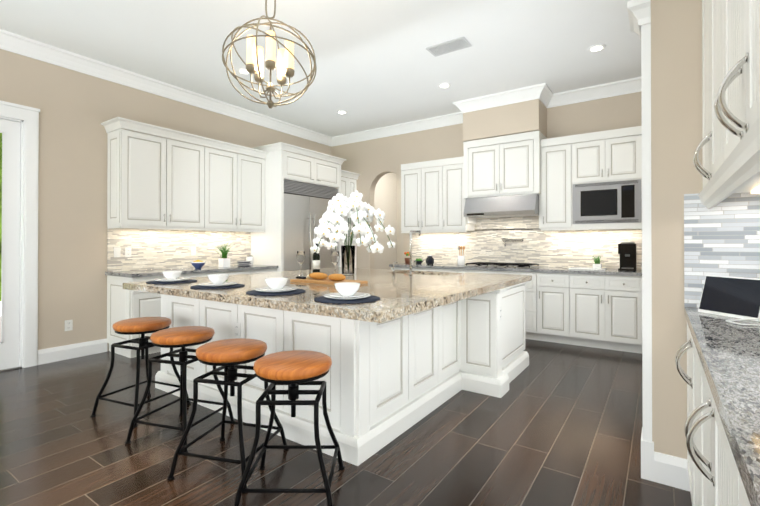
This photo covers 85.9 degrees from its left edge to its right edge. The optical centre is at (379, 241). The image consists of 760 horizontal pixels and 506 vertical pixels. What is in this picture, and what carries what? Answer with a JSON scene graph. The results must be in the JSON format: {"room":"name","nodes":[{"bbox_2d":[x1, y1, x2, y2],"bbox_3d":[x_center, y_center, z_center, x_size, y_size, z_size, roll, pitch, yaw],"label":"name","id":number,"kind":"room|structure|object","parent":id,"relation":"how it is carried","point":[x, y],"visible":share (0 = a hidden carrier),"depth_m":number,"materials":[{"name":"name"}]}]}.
{"room":"kitchen","nodes":[
{"label":"kitchen","id":0,"kind":"room"},
{"bbox_2d":[0,49,330,350],"bbox_3d":[-3.384,-0.379,4.512,0.150,3.280,8.700,0,0,34],"label":"wall","id":1,"kind":"structure","parent":0,"point":[76,108],"depth_m":4.48,"materials":[{"name":"beige paint"}]},
{"bbox_2d":[0,100,39,371],"bbox_3d":[-3.893,-0.053,3.737,0.185,2.620,1.190,0,0,34],"label":"door frame","id":2,"kind":"structure","parent":1,"relation":"attached to","point":[19,137],"depth_m":4.08,"materials":[{"name":"white painted wood"},{"name":"glass"}]},
{"bbox_2d":[65,320,72,330],"bbox_3d":[-3.357,0.901,4.402,0.008,0.115,0.070,0,0,34],"label":"outlet","id":3,"kind":"object","parent":1,"relation":"attached to","point":[68,325],"visible":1,"depth_m":4.40,"materials":[{"name":"white plastic"}]},
{"bbox_2d":[38,338,106,364],"bbox_3d":[-3.324,1.186,4.442,0.020,0.150,0.635,0,0,34],"label":"baseboard","id":4,"kind":"structure","parent":1,"relation":"attached to","point":[65,352],"depth_m":4.41,"materials":[{"name":"white wood"}]},
{"bbox_2d":[105,117,208,228],"bbox_3d":[-2.708,-0.766,5.052,0.351,1.180,1.072,0,0,34],"label":"upper cabinet","id":5,"kind":"object","parent":1,"relation":"attached to","point":[175,205],"depth_m":4.82,"materials":[{"name":"white paint"}]},
{"bbox_2d":[0,29,335,146],"bbox_3d":[-3.277,-1.944,4.447,0.110,0.150,8.400,0,0,34],"label":"crown molding","id":6,"kind":"structure","parent":1,"relation":"attached to","point":[60,57],"depth_m":4.95,"materials":[{"name":"white wood"}]},
{"bbox_2d":[209,138,268,232],"bbox_3d":[-2.175,-0.762,5.830,0.351,1.180,1.062,0,0,34],"label":"upper cabinet","id":7,"kind":"object","parent":1,"relation":"attached to","point":[236,181],"depth_m":5.75,"materials":[{"name":"white paint"}]},
{"bbox_2d":[261,142,316,188],"bbox_3d":[-1.508,-1.183,6.495,0.701,0.510,0.695,0,0,34],"label":"upper cabinet","id":8,"kind":"object","parent":1,"relation":"attached to","point":[283,165],"depth_m":6.13,"materials":[{"name":"white paint"}]},
{"bbox_2d":[317,153,340,188],"bbox_3d":[-1.183,-1.181,6.969,0.701,0.510,0.695,0,0,34],"label":"upper cabinet","id":9,"kind":"object","parent":1,"relation":"attached to","point":[329,170],"depth_m":6.82,"materials":[{"name":"white paint"}]},
{"bbox_2d":[0,0,640,136],"bbox_3d":[-0.977,-2.077,2.930,6.380,0.100,8.900,0,0,34],"label":"ceiling","id":10,"kind":"structure","parent":0,"point":[378,65],"depth_m":4.20,"materials":[{"name":"paint"}]},
{"bbox_2d":[237,67,249,73],"bbox_3d":[-1.593,-2.010,4.808,0.174,0.011,0.174,0,0,-11],"label":"recessed light","id":11,"kind":"object","parent":10,"relation":"in","point":[242,70],"depth_m":4.79,"materials":[{"name":"white"}]},
{"bbox_2d":[222,0,316,108],"bbox_3d":[-0.801,-1.500,2.989,0.632,1.051,0.688,0,0,34],"label":"orb chandelier","id":12,"kind":"object","parent":10,"relation":"hanging from","point":[285,65],"visible":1,"depth_m":2.96,"materials":[{"name":"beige metal"}]},
{"bbox_2d":[337,110,347,113],"bbox_3d":[-0.586,-2.003,6.312,0.174,0.011,0.174,0,0,25],"label":"recessed light","id":13,"kind":"object","parent":10,"relation":"in","point":[339,111],"depth_m":6.30,"materials":[{"name":"white"}]},
{"bbox_2d":[438,82,450,87],"bbox_3d":[0.829,-2.008,5.245,0.174,0.011,0.174,0,0,25],"label":"recessed light","id":14,"kind":"object","parent":10,"relation":"in","point":[442,85],"depth_m":5.23,"materials":[{"name":"white"}]},
{"bbox_2d":[426,36,471,56],"bbox_3d":[0.710,-2.013,4.223,0.420,0.012,0.220,0,0,34],"label":"ceiling vent","id":15,"kind":"object","parent":10,"relation":"in","point":[460,43],"visible":1,"depth_m":4.21,"materials":[{"name":"grey metal"}]},
{"bbox_2d":[452,83,547,116],"bbox_3d":[1.603,-1.938,5.568,1.270,0.150,0.110,0,0,34],"label":"crown molding","id":16,"kind":"structure","parent":10,"relation":"attached to","point":[539,91],"depth_m":5.53,"materials":[{"name":"white wood"}]},
{"bbox_2d":[587,44,605,51],"bbox_3d":[2.252,-2.013,4.244,0.174,0.011,0.174,0,0,-11],"label":"recessed light","id":17,"kind":"object","parent":10,"relation":"in","point":[592,48],"depth_m":4.23,"materials":[{"name":"white"}]},
{"bbox_2d":[0,339,691,505],"bbox_3d":[-0.977,1.303,2.913,6.380,0.100,8.900,0,0,34],"label":"floor","id":18,"kind":"structure","parent":0,"point":[558,424],"depth_m":2.45,"materials":[{"name":"brown wood"}]},
{"bbox_2d":[90,317,190,427],"bbox_3d":[-1.771,0.922,3.047,0.471,0.667,0.471,0,0,23],"label":"bar stool","id":19,"kind":"object","parent":18,"relation":"on","point":[142,326],"visible":0.79,"depth_m":2.96,"materials":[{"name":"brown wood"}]},
{"bbox_2d":[105,273,220,357],"bbox_3d":[-2.598,0.824,4.967,0.620,0.880,1.074,0,0,34],"label":"base cabinet","id":20,"kind":"object","parent":18,"relation":"on","point":[122,304],"depth_m":4.52,"materials":[{"name":"white paint"}]},
{"bbox_2d":[113,265,276,276],"bbox_3d":[-2.327,0.366,5.347,0.640,0.040,2.020,0,0,34],"label":"countertop","id":21,"kind":"structure","parent":20,"relation":"on","point":[206,268],"depth_m":5.06,"materials":[{"name":"grey stone"}]},
{"bbox_2d":[191,260,205,268],"bbox_3d":[-2.352,0.288,5.280,0.184,0.113,0.184,0,0,34],"label":"fruit bowl","id":22,"kind":"object","parent":21,"relation":"on","point":[197,264],"visible":1,"depth_m":5.23,"materials":[{"name":"blue ceramic"}]},
{"bbox_2d":[216,243,234,266],"bbox_3d":[-2.119,0.172,5.630,0.297,0.349,0.299,0,0,34],"label":"potted grass plant","id":23,"kind":"object","parent":21,"relation":"on","point":[224,261],"visible":1,"depth_m":5.59,"materials":[{"name":"green plant"}]},
{"bbox_2d":[237,261,251,265],"bbox_3d":[-1.950,0.311,5.865,0.200,0.073,0.200,0,0,34],"label":"plate stack","id":24,"kind":"object","parent":21,"relation":"on","point":[244,263],"visible":1,"depth_m":5.80,"materials":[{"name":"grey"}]},
{"bbox_2d":[246,254,252,264],"bbox_3d":[-1.942,0.263,6.090,0.096,0.172,0.095,0,0,34],"label":"canister","id":25,"kind":"object","parent":21,"relation":"on","point":[249,257],"visible":0.81,"depth_m":6.06,"materials":[{"name":"white ceramic"}]},
{"bbox_2d":[125,326,234,452],"bbox_3d":[-1.293,0.920,2.683,0.470,0.667,0.470,0,0,17],"label":"bar stool","id":26,"kind":"object","parent":18,"relation":"on","point":[182,337],"visible":0.96,"depth_m":2.58,"materials":[{"name":"brown wood"}]},
{"bbox_2d":[167,338,287,493],"bbox_3d":[-0.835,0.918,2.308,0.470,0.667,0.470,0,0,14],"label":"bar stool","id":27,"kind":"object","parent":18,"relation":"on","point":[229,356],"visible":0.81,"depth_m":2.20,"materials":[{"name":"brown wood"}]},
{"bbox_2d":[221,269,280,274],"bbox_3d":[-2.064,0.828,5.745,0.620,0.880,1.062,0,0,34],"label":"base cabinet","id":28,"kind":"object","parent":18,"relation":"on","point":[243,271],"depth_m":5.66,"materials":[{"name":"white paint"}]},
{"bbox_2d":[234,350,344,505],"bbox_3d":[-0.431,0.917,2.031,0.471,0.667,0.471,0,0,0],"label":"bar stool","id":29,"kind":"object","parent":18,"relation":"on","point":[293,370],"visible":1,"depth_m":1.93,"materials":[{"name":"brown wood"}]},
{"bbox_2d":[284,180,337,270],"bbox_3d":[-1.313,0.175,6.702,0.722,2.195,1.260,0,0,34],"label":"refrigerator","id":30,"kind":"object","parent":18,"relation":"on","point":[305,207],"visible":0.38,"depth_m":6.38,"materials":[{"name":"grey metal"}]},
{"bbox_2d":[155,279,531,465],"bbox_3d":[-0.186,0.818,3.834,2.535,0.880,2.500,0,0,34],"label":"kitchen island","id":31,"kind":"object","parent":18,"relation":"on","point":[406,351],"depth_m":2.82,"materials":[{"name":"white paint"}]},
{"bbox_2d":[123,271,514,322],"bbox_3d":[-0.435,0.361,3.522,2.550,0.050,2.190,0,0,34],"label":"island countertop","id":32,"kind":"structure","parent":31,"relation":"on","point":[398,294],"depth_m":2.79,"materials":[{"name":"beige stone"}]},
{"bbox_2d":[146,271,196,283],"bbox_3d":[-1.739,0.290,3.416,0.380,0.090,0.380,0,0,34],"label":"place setting","id":33,"kind":"object","parent":32,"relation":"on","point":[172,277],"visible":1,"depth_m":3.36,"materials":[{"name":"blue ceramic"}]},
{"bbox_2d":[190,274,244,288],"bbox_3d":[-1.211,0.288,3.054,0.380,0.090,0.380,0,0,34],"label":"place setting","id":34,"kind":"object","parent":32,"relation":"on","point":[218,281],"visible":1,"depth_m":3.00,"materials":[{"name":"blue ceramic"}]},
{"bbox_2d":[246,278,305,295],"bbox_3d":[-0.683,0.286,2.692,0.380,0.090,0.380,0,0,34],"label":"place setting","id":35,"kind":"object","parent":32,"relation":"on","point":[277,287],"visible":1,"depth_m":2.63,"materials":[{"name":"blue ceramic"}]},
{"bbox_2d":[297,251,304,275],"bbox_3d":[-0.782,0.215,4.034,0.086,0.245,0.086,0,0,34],"label":"wine glass","id":36,"kind":"object","parent":32,"relation":"on","point":[300,257],"visible":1,"depth_m":4.00,"materials":[{"name":"white"}]},
{"bbox_2d":[313,244,319,272],"bbox_3d":[-0.657,0.178,4.215,0.078,0.322,0.078,0,0,34],"label":"wine bottle","id":37,"kind":"object","parent":32,"relation":"on","point":[316,262],"visible":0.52,"depth_m":4.18,"materials":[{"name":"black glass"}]},
{"bbox_2d":[290,272,367,284],"bbox_3d":[-0.436,0.295,3.372,0.642,0.079,0.260,0,0,34],"label":"cutting board","id":38,"kind":"object","parent":32,"relation":"on","point":[320,278],"visible":1,"depth_m":3.33,"materials":[{"name":"brown wood"}]},
{"bbox_2d":[331,251,338,273],"bbox_3d":[-0.434,0.215,3.940,0.086,0.245,0.086,0,0,34],"label":"wine glass","id":39,"kind":"object","parent":32,"relation":"on","point":[334,257],"visible":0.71,"depth_m":3.91,"materials":[{"name":"white"}]},
{"bbox_2d":[314,282,379,303],"bbox_3d":[-0.188,0.284,2.353,0.380,0.090,0.380,0,0,34],"label":"place setting","id":40,"kind":"object","parent":32,"relation":"on","point":[347,293],"visible":1,"depth_m":2.29,"materials":[{"name":"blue ceramic"}]},
{"bbox_2d":[310,190,394,274],"bbox_3d":[-0.342,-0.090,4.306,1.010,0.860,0.795,0,0,34],"label":"flower arrangement","id":41,"kind":"object","parent":32,"relation":"on","point":[339,213],"visible":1,"depth_m":4.09,"materials":[{"name":"white plant"}]},
{"bbox_2d":[311,267,530,282],"bbox_3d":[0.340,0.367,4.652,2.550,0.050,0.550,0,0,34],"label":"island countertop","id":42,"kind":"structure","parent":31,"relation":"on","point":[481,275],"depth_m":4.55,"materials":[{"name":"beige stone"}]},
{"bbox_2d":[392,230,420,274],"bbox_3d":[0.299,0.108,4.321,0.293,0.462,0.230,0,0,34],"label":"kitchen faucet","id":43,"kind":"object","parent":42,"relation":"on","point":[410,243],"visible":1,"depth_m":4.19,"materials":[{"name":"silver metal"}]},
{"bbox_2d":[337,177,356,267],"bbox_3d":[-0.835,0.062,7.524,0.640,2.430,0.536,0,0,34],"label":"tall cabinet","id":44,"kind":"object","parent":18,"relation":"on","point":[348,186],"depth_m":7.33,"materials":[{"name":"white paint"}]},
{"bbox_2d":[389,266,420,270],"bbox_3d":[0.571,0.832,6.507,0.574,0.880,0.621,0,0,34],"label":"base cabinet","id":45,"kind":"object","parent":18,"relation":"on","point":[395,267],"depth_m":6.30,"materials":[{"name":"white paint"}]},
{"bbox_2d":[421,270,456,271],"bbox_3d":[0.978,0.830,6.228,0.662,0.880,0.621,0,0,34],"label":"base cabinet","id":46,"kind":"object","parent":18,"relation":"on","point":[421,270],"depth_m":5.89,"materials":[{"name":"white paint"}]},
{"bbox_2d":[457,270,496,273],"bbox_3d":[1.473,0.829,5.888,0.662,0.880,0.621,0,0,34],"label":"base cabinet","id":47,"kind":"object","parent":18,"relation":"on","point":[468,271],"depth_m":5.60,"materials":[{"name":"white paint"}]},
{"bbox_2d":[497,270,540,340],"bbox_3d":[1.978,0.827,5.542,0.562,0.880,0.621,0,0,34],"label":"base cabinet","id":48,"kind":"object","parent":18,"relation":"on","point":[533,287],"depth_m":5.20,"materials":[{"name":"white paint"}]},
{"bbox_2d":[541,274,576,344],"bbox_3d":[2.341,0.826,5.293,0.442,0.880,0.621,0,0,34],"label":"base cabinet","id":49,"kind":"object","parent":18,"relation":"on","point":[565,304],"depth_m":5.02,"materials":[{"name":"white paint"}]},
{"bbox_2d":[577,274,641,353],"bbox_3d":[2.785,0.824,4.988,0.884,0.880,0.621,0,0,34],"label":"base cabinet","id":50,"kind":"object","parent":18,"relation":"on","point":[609,306],"depth_m":4.71,"materials":[{"name":"white paint"}]},
{"bbox_2d":[389,262,641,277],"bbox_3d":[1.945,0.367,5.555,3.936,0.040,0.640,0,0,34],"label":"countertop","id":51,"kind":"structure","parent":50,"relation":"on","point":[437,265],"depth_m":5.30,"materials":[{"name":"grey stone"}]},
{"bbox_2d":[404,252,409,263],"bbox_3d":[0.452,0.255,6.607,0.136,0.193,0.128,0,0,34],"label":"flower pot","id":52,"kind":"object","parent":51,"relation":"on","point":[407,260],"visible":0.94,"depth_m":6.57,"materials":[{"name":"brown ceramic"}]},
{"bbox_2d":[414,258,422,263],"bbox_3d":[0.615,0.307,6.495,0.160,0.087,0.156,0,0,34],"label":"potted plant","id":53,"kind":"object","parent":51,"relation":"on","point":[419,261],"visible":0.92,"depth_m":6.45,"materials":[{"name":"black"}]},
{"bbox_2d":[426,255,433,263],"bbox_3d":[0.780,0.277,6.382,0.130,0.147,0.130,0,0,34],"label":"jar","id":54,"kind":"object","parent":51,"relation":"on","point":[429,259],"visible":0.98,"depth_m":6.33,"materials":[{"name":"black ceramic"}]},
{"bbox_2d":[457,246,464,264],"bbox_3d":[1.224,0.204,6.139,0.116,0.289,0.112,0,0,34],"label":"utensil crock","id":55,"kind":"object","parent":51,"relation":"on","point":[461,260],"visible":1,"depth_m":6.11,"materials":[{"name":"white ceramic"}]},
{"bbox_2d":[464,262,540,268],"bbox_3d":[1.693,0.324,5.688,0.910,0.046,0.566,0,0,34],"label":"gas cooktop","id":56,"kind":"object","parent":51,"relation":"in","point":[505,265],"visible":1,"depth_m":5.59,"materials":[{"name":"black metal"}]},
{"bbox_2d":[569,267,606,269],"bbox_3d":[2.611,0.336,5.126,0.400,0.016,0.280,0,0,34],"label":"marble tray","id":57,"kind":"object","parent":51,"relation":"on","point":[583,268],"visible":0.98,"depth_m":5.02,"materials":[{"name":"white stone"}]},
{"bbox_2d":[592,256,601,267],"bbox_3d":[2.710,0.246,5.088,0.124,0.161,0.123,0,0,34],"label":"plant","id":58,"kind":"object","parent":57,"relation":"on","point":[597,264],"visible":1,"depth_m":5.07,"materials":[{"name":"green plant"}]},
{"bbox_2d":[618,241,636,270],"bbox_3d":[2.954,0.169,4.867,0.180,0.347,0.260,0,0,34],"label":"coffee maker","id":59,"kind":"object","parent":51,"relation":"on","point":[627,251],"visible":1,"depth_m":4.80,"materials":[{"name":"black plastic"}]},
{"bbox_2d":[675,0,759,505],"bbox_3d":[0.955,-0.117,0.964,0.378,2.720,2.498,0,0,34],"label":"cabinet","id":60,"kind":"object","parent":18,"relation":"on","point":[721,378],"visible":1,"depth_m":1.29,"materials":[{"name":"white paint"}]},
{"bbox_2d":[698,275,759,321],"bbox_3d":[1.573,0.240,1.803,0.115,0.172,0.250,0,0,-14],"label":"smart display","id":61,"kind":"object","parent":60,"relation":"on","point":[734,297],"visible":1,"depth_m":1.79,"materials":[{"name":"white plastic"}]},
{"bbox_2d":[726,318,759,325],"bbox_3d":[1.506,0.177,1.632,0.201,0.296,0.191,0,0,34],"label":"charger","id":62,"kind":"object","parent":60,"relation":"on","point":[744,319],"visible":0.97,"depth_m":1.66,"materials":[{"name":"white plastic"}]},
{"bbox_2d":[331,92,641,268],"bbox_3d":[1.446,-0.369,6.383,6.000,3.280,0.150,0,0,34],"label":"wall","id":63,"kind":"structure","parent":0,"point":[372,162],"depth_m":6.71,"materials":[{"name":"beige paint"}]},
{"bbox_2d":[374,173,403,268],"bbox_3d":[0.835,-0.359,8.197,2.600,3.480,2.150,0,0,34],"label":"arch","id":64,"kind":"object","parent":63,"relation":"in","point":[387,197],"visible":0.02,"depth_m":9.42,"materials":[{"name":"greige paint"}]},
{"bbox_2d":[332,114,462,144],"bbox_3d":[0.275,-1.930,7.036,2.800,0.150,0.110,0,0,34],"label":"crown molding","id":65,"kind":"structure","parent":63,"relation":"attached to","point":[444,120],"depth_m":7.00,"materials":[{"name":"white wood"}]},
{"bbox_2d":[401,159,452,233],"bbox_3d":[0.767,-0.713,6.545,0.819,1.090,0.351,0,0,34],"label":"upper cabinet","id":66,"kind":"object","parent":63,"relation":"attached to","point":[424,208],"depth_m":6.38,"materials":[{"name":"white paint"}]},
{"bbox_2d":[445,157,476,233],"bbox_3d":[1.181,-0.714,6.260,0.435,1.090,0.351,0,0,34],"label":"upper cabinet","id":67,"kind":"object","parent":63,"relation":"attached to","point":[460,224],"depth_m":6.10,"materials":[{"name":"white paint"}]},
{"bbox_2d":[464,194,538,217],"bbox_3d":[1.740,-0.493,5.761,0.982,0.270,0.507,0,0,34],"label":"range hood","id":68,"kind":"object","parent":63,"relation":"attached to","point":[526,205],"visible":0.98,"depth_m":5.56,"materials":[{"name":"silver metal"}]},
{"bbox_2d":[461,131,545,197],"bbox_3d":[1.768,-1.042,5.805,1.050,0.820,0.441,0,0,34],"label":"upper cabinet","id":69,"kind":"object","parent":63,"relation":"attached to","point":[513,168],"depth_m":5.60,"materials":[{"name":"white paint"}]},
{"bbox_2d":[502,238,523,246],"bbox_3d":[1.904,0.004,5.881,0.322,0.130,0.125,0,0,34],"label":"pot filler","id":70,"kind":"object","parent":63,"relation":"attached to","point":[504,240],"visible":1,"depth_m":5.87,"materials":[{"name":"silver metal"}]},
{"bbox_2d":[541,87,555,104],"bbox_3d":[2.211,-1.939,5.430,0.110,0.150,0.330,0,0,34],"label":"crown molding","id":71,"kind":"structure","parent":63,"relation":"attached to","point":[551,99],"depth_m":5.55,"materials":[{"name":"white wood"}]},
{"bbox_2d":[541,135,572,229],"bbox_3d":[2.379,-0.764,5.439,0.370,1.180,0.351,0,0,34],"label":"upper cabinet","id":72,"kind":"object","parent":63,"relation":"attached to","point":[556,161],"depth_m":5.28,"materials":[{"name":"white paint"}]},
{"bbox_2d":[544,77,640,107],"bbox_3d":[2.960,-1.940,5.195,1.610,0.150,0.110,0,0,34],"label":"crown molding","id":73,"kind":"structure","parent":63,"relation":"attached to","point":[633,85],"depth_m":5.28,"materials":[{"name":"white wood"}]},
{"bbox_2d":[573,126,641,229],"bbox_3d":[2.824,-0.765,5.134,0.832,1.180,0.351,0,0,34],"label":"upper cabinet","id":74,"kind":"object","parent":63,"relation":"attached to","point":[613,159],"depth_m":4.96,"materials":[{"name":"white paint"}]},
{"bbox_2d":[573,179,640,223],"bbox_3d":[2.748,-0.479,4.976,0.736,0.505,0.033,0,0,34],"label":"microwave","id":75,"kind":"object","parent":74,"relation":"in","point":[608,202],"visible":1,"depth_m":4.95,"materials":[{"name":"grey metal"}]},
{"bbox_2d":[463,99,546,141],"bbox_3d":[1.764,-1.736,5.802,1.050,0.552,0.460,0,0,34],"label":"bulkhead soffit","id":76,"kind":"structure","parent":0,"point":[519,117],"depth_m":5.58,"materials":[{"name":"beige paint"}]},
{"bbox_2d":[651,0,702,458],"bbox_3d":[1.652,-0.391,2.095,0.508,3.280,0.158,0,0,34],"label":"wall","id":77,"kind":"structure","parent":0,"point":[676,84],"depth_m":2.10,"materials":[{"name":"beige paint"}]},
{"bbox_2d":[627,0,653,481],"bbox_3d":[1.435,-0.010,2.241,0.110,2.520,0.294,0,0,34],"label":"trim","id":78,"kind":"structure","parent":77,"relation":"attached to","point":[639,13],"depth_m":2.15,"materials":[{"name":"white wood"}]},
{"bbox_2d":[654,451,688,478],"bbox_3d":[1.707,1.174,2.152,0.432,0.150,0.020,0,0,34],"label":"baseboard","id":79,"kind":"structure","parent":77,"relation":"attached to","point":[671,470],"depth_m":2.09,"materials":[{"name":"white wood"}]}
]}

